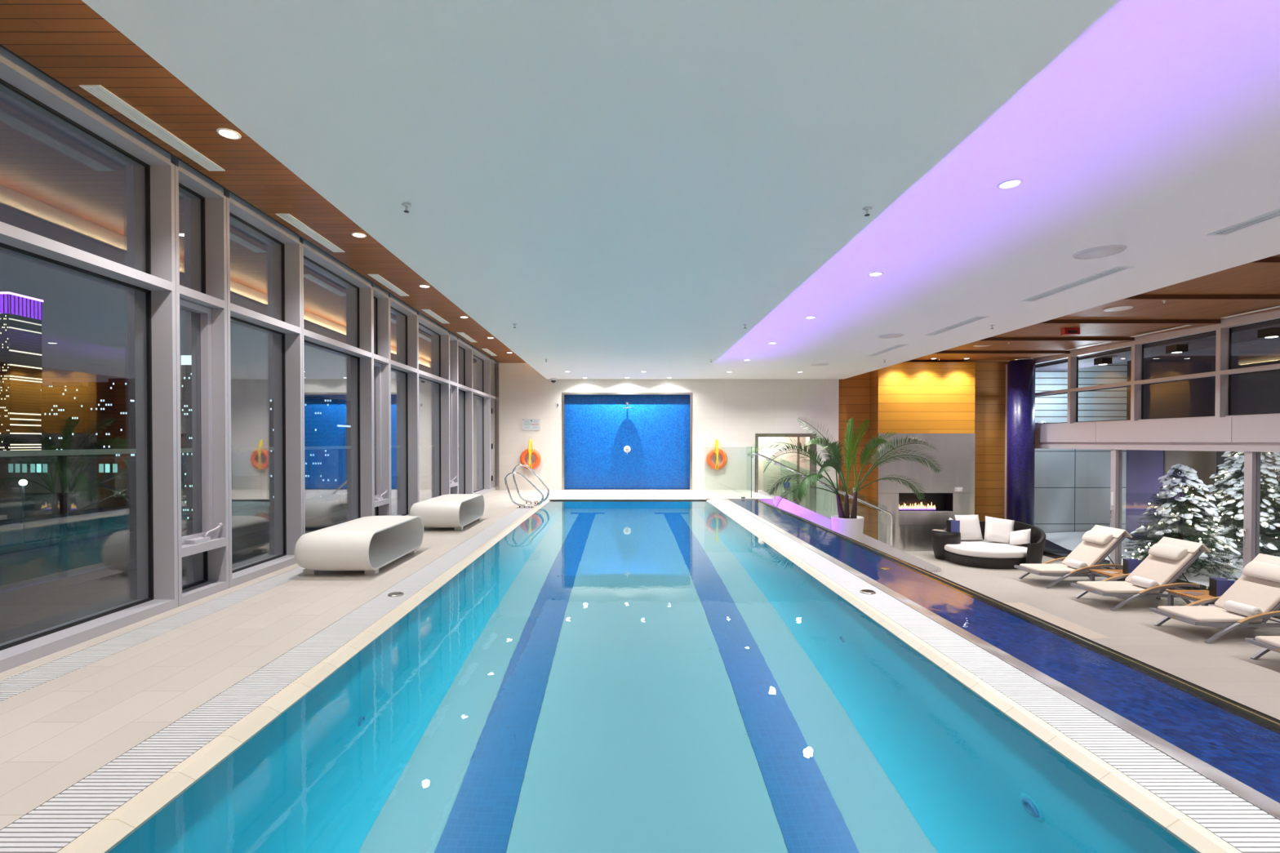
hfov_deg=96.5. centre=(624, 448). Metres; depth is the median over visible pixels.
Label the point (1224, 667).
floor
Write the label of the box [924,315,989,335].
ceiling vent
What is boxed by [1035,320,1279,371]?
ceiling
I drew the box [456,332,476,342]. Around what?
ceiling vent
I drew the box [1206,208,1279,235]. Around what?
ceiling vent
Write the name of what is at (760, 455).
balustrade
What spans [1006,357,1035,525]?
column
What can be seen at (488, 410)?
window
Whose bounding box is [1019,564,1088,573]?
seat cushion
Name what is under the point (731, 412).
wall
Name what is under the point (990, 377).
wall
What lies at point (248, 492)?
ground
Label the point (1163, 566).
cushion
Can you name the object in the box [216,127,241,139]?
recessed light
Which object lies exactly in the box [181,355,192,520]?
apartment block
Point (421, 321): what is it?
window
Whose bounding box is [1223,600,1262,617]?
rolled towel
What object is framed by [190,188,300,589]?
window
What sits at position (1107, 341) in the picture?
ceiling vent
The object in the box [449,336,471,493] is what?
window
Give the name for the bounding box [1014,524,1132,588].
sun lounger
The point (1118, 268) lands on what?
ceiling vent
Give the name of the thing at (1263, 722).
trim
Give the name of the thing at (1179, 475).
spruce tree
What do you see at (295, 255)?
window
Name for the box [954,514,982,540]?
cushion
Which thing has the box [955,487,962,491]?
switch plate
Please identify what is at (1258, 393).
wall
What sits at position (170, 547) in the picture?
window
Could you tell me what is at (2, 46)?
trim
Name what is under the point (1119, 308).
ceiling speaker
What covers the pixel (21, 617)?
floor
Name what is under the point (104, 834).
trim
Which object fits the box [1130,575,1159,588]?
rolled towel
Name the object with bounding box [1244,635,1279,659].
sun lounger
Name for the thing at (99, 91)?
ceiling vent
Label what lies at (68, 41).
ceiling
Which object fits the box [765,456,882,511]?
balustrade
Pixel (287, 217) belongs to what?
ceiling vent
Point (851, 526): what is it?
planter
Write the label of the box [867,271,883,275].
recessed light
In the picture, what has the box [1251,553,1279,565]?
headrest cover
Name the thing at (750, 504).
water
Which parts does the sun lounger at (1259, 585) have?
arched leg, frame, arched leg, frame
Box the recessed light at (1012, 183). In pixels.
[996,178,1023,189]
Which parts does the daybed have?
mattress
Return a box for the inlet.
[879,567,890,569]
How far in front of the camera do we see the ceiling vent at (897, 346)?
11.65 m
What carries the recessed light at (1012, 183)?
in the ceiling at (629, 186)
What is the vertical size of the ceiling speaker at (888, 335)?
0.009 m
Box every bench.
[293,515,423,574]
[408,493,484,530]
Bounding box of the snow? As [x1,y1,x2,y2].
[1044,531,1279,586]
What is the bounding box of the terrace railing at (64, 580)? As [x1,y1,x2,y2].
[0,444,459,604]
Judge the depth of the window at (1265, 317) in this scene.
10.98 m
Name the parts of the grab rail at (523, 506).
plate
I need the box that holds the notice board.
[522,418,540,430]
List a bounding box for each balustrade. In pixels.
[707,446,751,498]
[746,446,755,493]
[748,453,892,546]
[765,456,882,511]
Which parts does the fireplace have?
sill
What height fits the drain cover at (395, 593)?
0.016 m
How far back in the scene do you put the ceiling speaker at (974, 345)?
14.22 m
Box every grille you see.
[811,364,827,365]
[879,334,902,337]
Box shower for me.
[621,401,633,408]
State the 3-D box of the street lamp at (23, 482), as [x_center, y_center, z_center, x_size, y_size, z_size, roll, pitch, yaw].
[-60.000,6.463,57.071,0.640,6.720,0.640,0,1,0]
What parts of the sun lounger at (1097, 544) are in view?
arched leg, frame, arched leg, frame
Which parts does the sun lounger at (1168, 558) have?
arched leg, frame, arched leg, frame, leg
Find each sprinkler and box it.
[401,203,411,213]
[862,206,871,216]
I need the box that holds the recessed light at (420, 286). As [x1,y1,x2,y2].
[418,284,430,288]
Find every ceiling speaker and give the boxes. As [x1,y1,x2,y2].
[811,363,828,365]
[877,333,903,338]
[973,345,990,346]
[1072,244,1127,259]
[1102,306,1133,311]
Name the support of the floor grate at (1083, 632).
on the floor at (1224, 667)
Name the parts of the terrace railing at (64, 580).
post, post, post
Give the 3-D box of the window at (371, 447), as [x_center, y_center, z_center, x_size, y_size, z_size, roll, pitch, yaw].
[-4.000,-0.674,9.008,0.320,4.000,0.635,0,1,0]
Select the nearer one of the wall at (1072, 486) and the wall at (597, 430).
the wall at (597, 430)
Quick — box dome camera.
[550,377,556,382]
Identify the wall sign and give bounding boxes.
[783,482,790,488]
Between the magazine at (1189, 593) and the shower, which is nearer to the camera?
the magazine at (1189, 593)
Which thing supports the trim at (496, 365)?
attached to the wall at (731, 412)
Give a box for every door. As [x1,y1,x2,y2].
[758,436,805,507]
[789,436,799,505]
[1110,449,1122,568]
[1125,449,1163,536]
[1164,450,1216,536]
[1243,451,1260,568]
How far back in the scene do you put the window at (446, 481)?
12.53 m
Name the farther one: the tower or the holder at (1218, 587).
the tower
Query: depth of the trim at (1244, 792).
3.06 m
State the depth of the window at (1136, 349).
13.60 m
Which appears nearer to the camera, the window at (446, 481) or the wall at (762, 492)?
the window at (446, 481)
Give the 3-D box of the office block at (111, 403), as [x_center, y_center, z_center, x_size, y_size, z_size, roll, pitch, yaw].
[-270.000,0.413,311.021,22.000,75.500,22.000,0,1,0]
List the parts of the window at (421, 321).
frame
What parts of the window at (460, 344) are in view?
frame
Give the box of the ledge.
[773,496,941,571]
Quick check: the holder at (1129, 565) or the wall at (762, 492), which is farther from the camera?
the wall at (762, 492)
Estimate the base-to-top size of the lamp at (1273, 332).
0.164 m
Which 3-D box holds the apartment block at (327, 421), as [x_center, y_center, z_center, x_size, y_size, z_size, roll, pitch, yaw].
[-168.000,5.173,310.071,36.000,66.000,20.000,0,1,0]
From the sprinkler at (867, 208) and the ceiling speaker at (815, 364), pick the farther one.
the ceiling speaker at (815, 364)
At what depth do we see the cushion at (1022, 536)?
15.13 m
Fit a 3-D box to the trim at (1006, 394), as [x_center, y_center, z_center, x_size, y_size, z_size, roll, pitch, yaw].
[11.900,0.243,17.404,0.560,5.590,0.080,0,1,0]
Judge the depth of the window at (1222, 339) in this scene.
11.71 m
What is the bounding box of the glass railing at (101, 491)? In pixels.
[0,456,136,555]
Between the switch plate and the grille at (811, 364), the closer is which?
the grille at (811, 364)
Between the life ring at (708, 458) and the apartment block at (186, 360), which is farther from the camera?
the apartment block at (186, 360)
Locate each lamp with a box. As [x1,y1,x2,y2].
[18,479,27,546]
[1093,357,1112,364]
[1165,344,1188,353]
[1257,327,1279,337]
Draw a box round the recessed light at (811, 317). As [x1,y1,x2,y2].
[804,315,816,319]
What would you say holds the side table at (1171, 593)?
on the floor at (1224, 667)
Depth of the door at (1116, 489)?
13.93 m
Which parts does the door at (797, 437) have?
post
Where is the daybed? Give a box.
[931,520,1045,568]
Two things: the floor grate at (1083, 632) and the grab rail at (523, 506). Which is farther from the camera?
the grab rail at (523, 506)
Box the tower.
[0,291,43,457]
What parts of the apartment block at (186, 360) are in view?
lit crown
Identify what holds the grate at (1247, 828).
on the floor
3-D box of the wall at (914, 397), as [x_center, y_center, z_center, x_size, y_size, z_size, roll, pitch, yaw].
[8.915,-1.494,17.135,2.850,2.110,0.580,0,1,0]
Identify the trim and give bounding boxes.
[0,44,498,362]
[57,499,1241,852]
[494,363,499,489]
[561,392,692,489]
[722,498,1279,820]
[755,433,816,512]
[756,499,1279,734]
[868,369,975,539]
[934,256,1279,353]
[1004,364,1007,519]
[1035,442,1279,452]
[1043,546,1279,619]
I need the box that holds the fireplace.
[877,433,975,551]
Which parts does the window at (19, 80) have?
pane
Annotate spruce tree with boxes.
[1121,463,1243,580]
[1184,451,1279,561]
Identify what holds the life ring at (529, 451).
attached to the wall at (731, 412)
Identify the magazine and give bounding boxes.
[1100,570,1119,573]
[1181,591,1204,595]
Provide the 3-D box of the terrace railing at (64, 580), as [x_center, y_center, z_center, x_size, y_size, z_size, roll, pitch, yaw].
[-6.000,0.715,9.048,0.100,1.460,26.080,0,1,0]
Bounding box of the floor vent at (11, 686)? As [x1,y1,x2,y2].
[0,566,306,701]
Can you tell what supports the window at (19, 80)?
on the floor at (55, 734)
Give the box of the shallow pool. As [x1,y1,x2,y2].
[747,509,1279,803]
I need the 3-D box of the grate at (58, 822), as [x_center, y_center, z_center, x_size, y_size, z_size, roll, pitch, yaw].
[-2.124,1.370,7.566,0.314,0.058,13.303,0,1,0]
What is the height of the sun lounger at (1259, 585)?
1.298 m
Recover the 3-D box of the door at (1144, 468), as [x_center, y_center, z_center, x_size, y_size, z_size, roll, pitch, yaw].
[16.525,1.378,18.380,1.550,2.900,0.070,0,1,0]
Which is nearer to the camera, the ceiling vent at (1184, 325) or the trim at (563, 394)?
the ceiling vent at (1184, 325)
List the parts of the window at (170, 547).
frame, crank handle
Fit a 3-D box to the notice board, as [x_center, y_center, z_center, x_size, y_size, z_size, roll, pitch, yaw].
[-2.780,-0.709,17.119,0.530,0.350,0.030,0,1,0]
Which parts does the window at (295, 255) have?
frame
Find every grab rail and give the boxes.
[504,471,543,508]
[512,464,549,504]
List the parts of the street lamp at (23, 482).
globe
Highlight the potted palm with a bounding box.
[745,416,941,542]
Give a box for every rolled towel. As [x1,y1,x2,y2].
[1065,558,1088,568]
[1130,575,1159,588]
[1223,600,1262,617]
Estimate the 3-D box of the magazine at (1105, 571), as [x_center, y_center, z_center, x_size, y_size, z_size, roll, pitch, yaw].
[10.420,2.659,12.248,0.284,0.009,0.214,0,1,-21]
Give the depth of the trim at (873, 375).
17.12 m
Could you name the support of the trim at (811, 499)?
attached to the wall at (731, 412)
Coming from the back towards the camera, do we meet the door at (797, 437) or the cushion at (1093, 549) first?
the door at (797, 437)
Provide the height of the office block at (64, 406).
73.400 m
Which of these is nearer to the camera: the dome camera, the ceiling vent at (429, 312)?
the ceiling vent at (429, 312)
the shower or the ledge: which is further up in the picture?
the shower
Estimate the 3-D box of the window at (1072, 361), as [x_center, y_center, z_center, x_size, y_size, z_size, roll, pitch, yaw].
[12.008,-1.710,16.208,0.215,2.080,1.920,0,1,0]
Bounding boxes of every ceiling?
[0,0,526,363]
[81,0,1279,379]
[906,253,1279,362]
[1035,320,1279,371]
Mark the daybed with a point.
(947, 546)
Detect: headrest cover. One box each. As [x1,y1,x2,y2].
[1091,524,1132,537]
[1157,536,1211,553]
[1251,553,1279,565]
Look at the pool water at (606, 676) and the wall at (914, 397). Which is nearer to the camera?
the pool water at (606, 676)
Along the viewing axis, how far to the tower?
304.51 m
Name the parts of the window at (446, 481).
frame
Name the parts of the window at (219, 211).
frame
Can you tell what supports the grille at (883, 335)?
attached to the ceiling speaker at (888, 335)
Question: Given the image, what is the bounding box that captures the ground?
[181,475,459,522]
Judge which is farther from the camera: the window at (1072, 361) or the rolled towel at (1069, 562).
the window at (1072, 361)
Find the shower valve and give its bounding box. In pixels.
[623,445,631,453]
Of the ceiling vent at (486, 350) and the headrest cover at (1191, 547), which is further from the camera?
the ceiling vent at (486, 350)
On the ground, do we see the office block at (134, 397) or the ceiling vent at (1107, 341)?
the office block at (134, 397)
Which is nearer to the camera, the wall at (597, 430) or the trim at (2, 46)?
the trim at (2, 46)
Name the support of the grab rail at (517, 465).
on the floor at (55, 734)
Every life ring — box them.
[519,439,542,471]
[705,438,728,471]
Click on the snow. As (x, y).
(1068, 540)
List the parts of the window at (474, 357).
pane, pane, frame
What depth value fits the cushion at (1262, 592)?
9.55 m
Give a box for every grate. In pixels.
[0,499,541,852]
[709,498,1279,852]
[1003,602,1111,639]
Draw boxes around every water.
[103,500,1200,852]
[728,499,794,516]
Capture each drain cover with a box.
[387,591,404,596]
[859,589,875,594]
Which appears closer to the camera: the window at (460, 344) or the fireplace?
the window at (460, 344)
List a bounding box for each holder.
[946,520,959,532]
[1122,558,1142,573]
[1208,577,1235,596]
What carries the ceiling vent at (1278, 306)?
in the ceiling at (1241, 279)
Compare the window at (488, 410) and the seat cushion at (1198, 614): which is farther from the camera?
the window at (488, 410)
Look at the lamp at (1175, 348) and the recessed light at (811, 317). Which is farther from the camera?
the lamp at (1175, 348)
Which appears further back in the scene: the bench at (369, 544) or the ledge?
the ledge
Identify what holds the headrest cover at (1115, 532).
attached to the sun lounger at (1097, 544)
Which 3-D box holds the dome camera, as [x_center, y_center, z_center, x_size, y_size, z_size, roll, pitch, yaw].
[-2.100,-2.005,16.960,0.200,0.125,0.200,0,1,0]
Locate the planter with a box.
[831,515,864,542]
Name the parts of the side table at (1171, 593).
leg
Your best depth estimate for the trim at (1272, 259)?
11.38 m
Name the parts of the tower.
crown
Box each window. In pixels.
[0,46,174,672]
[133,154,226,608]
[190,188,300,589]
[272,236,371,555]
[350,282,389,520]
[373,293,417,515]
[400,311,448,514]
[434,331,457,497]
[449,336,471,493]
[459,346,489,494]
[483,357,495,492]
[1033,351,1078,425]
[1070,337,1142,423]
[1134,323,1229,420]
[1220,309,1279,417]
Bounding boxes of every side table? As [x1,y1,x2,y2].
[1088,568,1125,597]
[1165,590,1215,605]
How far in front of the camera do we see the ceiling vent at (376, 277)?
8.57 m
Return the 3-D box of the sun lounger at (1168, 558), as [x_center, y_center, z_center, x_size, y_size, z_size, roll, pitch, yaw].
[10.217,2.469,11.357,2.069,1.298,0.925,0,1,0]
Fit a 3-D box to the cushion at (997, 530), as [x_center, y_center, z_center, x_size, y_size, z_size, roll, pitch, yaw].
[10.320,2.256,15.725,0.776,0.724,0.395,0,1,22]
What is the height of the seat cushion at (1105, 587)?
0.074 m
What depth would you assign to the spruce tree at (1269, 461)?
15.19 m
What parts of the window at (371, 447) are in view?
frame, crank handle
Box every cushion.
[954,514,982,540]
[983,515,1014,543]
[1009,528,1031,545]
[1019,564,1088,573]
[1062,534,1122,570]
[1076,581,1159,594]
[1124,549,1199,590]
[1157,605,1262,622]
[1214,574,1279,613]
[1254,635,1279,648]
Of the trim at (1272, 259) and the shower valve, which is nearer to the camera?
the trim at (1272, 259)
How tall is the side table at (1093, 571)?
0.428 m
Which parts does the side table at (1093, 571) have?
leg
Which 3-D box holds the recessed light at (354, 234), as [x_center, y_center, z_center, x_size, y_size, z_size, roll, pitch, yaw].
[-3.040,-2.442,6.545,0.164,0.010,0.164,0,1,0]
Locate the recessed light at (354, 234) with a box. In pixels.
[351,232,366,237]
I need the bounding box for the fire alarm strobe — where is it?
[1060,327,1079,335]
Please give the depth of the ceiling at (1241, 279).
10.69 m
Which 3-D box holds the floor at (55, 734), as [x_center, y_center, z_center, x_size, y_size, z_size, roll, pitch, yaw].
[-0.195,1.501,6.586,7.890,0.300,21.140,0,1,0]
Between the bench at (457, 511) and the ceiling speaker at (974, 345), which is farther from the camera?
the ceiling speaker at (974, 345)
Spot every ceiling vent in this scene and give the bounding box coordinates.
[79,84,225,170]
[275,213,345,252]
[368,274,408,296]
[421,309,448,323]
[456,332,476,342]
[481,348,497,355]
[867,344,907,355]
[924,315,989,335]
[1021,266,1133,301]
[1067,341,1111,350]
[1130,324,1191,337]
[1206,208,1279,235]
[1220,305,1279,318]
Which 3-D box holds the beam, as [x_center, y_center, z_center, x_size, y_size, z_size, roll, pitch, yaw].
[12.040,-0.320,6.717,0.280,0.500,21.432,0,1,0]
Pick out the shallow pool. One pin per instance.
(1241, 748)
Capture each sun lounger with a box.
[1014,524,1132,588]
[1070,536,1211,611]
[1149,553,1279,644]
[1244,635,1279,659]
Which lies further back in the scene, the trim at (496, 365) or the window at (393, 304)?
the trim at (496, 365)
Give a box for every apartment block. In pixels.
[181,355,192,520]
[269,395,351,506]
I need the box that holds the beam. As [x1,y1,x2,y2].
[1035,414,1279,442]
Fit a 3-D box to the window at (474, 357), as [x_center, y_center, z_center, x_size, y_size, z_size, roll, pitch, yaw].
[-4.000,-0.741,15.394,0.320,4.000,1.913,0,1,0]
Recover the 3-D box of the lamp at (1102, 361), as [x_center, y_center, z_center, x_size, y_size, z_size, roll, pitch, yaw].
[12.550,-2.275,14.977,0.260,0.164,0.260,0,1,0]
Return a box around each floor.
[0,482,459,644]
[0,489,773,831]
[902,551,1279,719]
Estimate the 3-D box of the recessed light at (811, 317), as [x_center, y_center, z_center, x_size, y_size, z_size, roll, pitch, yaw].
[2.820,-1.979,8.649,0.164,0.010,0.164,0,1,0]
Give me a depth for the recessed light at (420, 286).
8.69 m
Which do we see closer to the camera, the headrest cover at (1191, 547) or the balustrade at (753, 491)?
the headrest cover at (1191, 547)
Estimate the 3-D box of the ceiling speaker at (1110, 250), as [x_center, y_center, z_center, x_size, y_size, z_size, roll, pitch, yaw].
[4.720,-1.945,5.680,0.420,0.009,0.420,0,1,0]
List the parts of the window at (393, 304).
frame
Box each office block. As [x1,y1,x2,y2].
[40,382,88,456]
[88,378,135,456]
[133,397,182,517]
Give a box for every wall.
[490,360,839,519]
[564,395,688,488]
[757,490,773,498]
[838,362,1007,536]
[878,361,975,433]
[1034,360,1127,552]
[1125,355,1279,540]
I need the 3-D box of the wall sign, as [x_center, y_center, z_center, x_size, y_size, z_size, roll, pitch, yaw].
[5.330,1.204,18.739,0.200,0.180,0.050,0,1,0]
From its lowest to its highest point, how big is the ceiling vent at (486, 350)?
0.008 m
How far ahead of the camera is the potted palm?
13.45 m
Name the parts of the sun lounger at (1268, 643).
arched leg, frame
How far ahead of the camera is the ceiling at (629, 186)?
3.66 m
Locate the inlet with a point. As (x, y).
(882, 568)
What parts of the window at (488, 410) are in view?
frame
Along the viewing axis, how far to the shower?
17.04 m
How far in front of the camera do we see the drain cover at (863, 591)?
5.38 m
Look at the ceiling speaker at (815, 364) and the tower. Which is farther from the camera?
the tower
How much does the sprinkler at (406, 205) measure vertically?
0.059 m

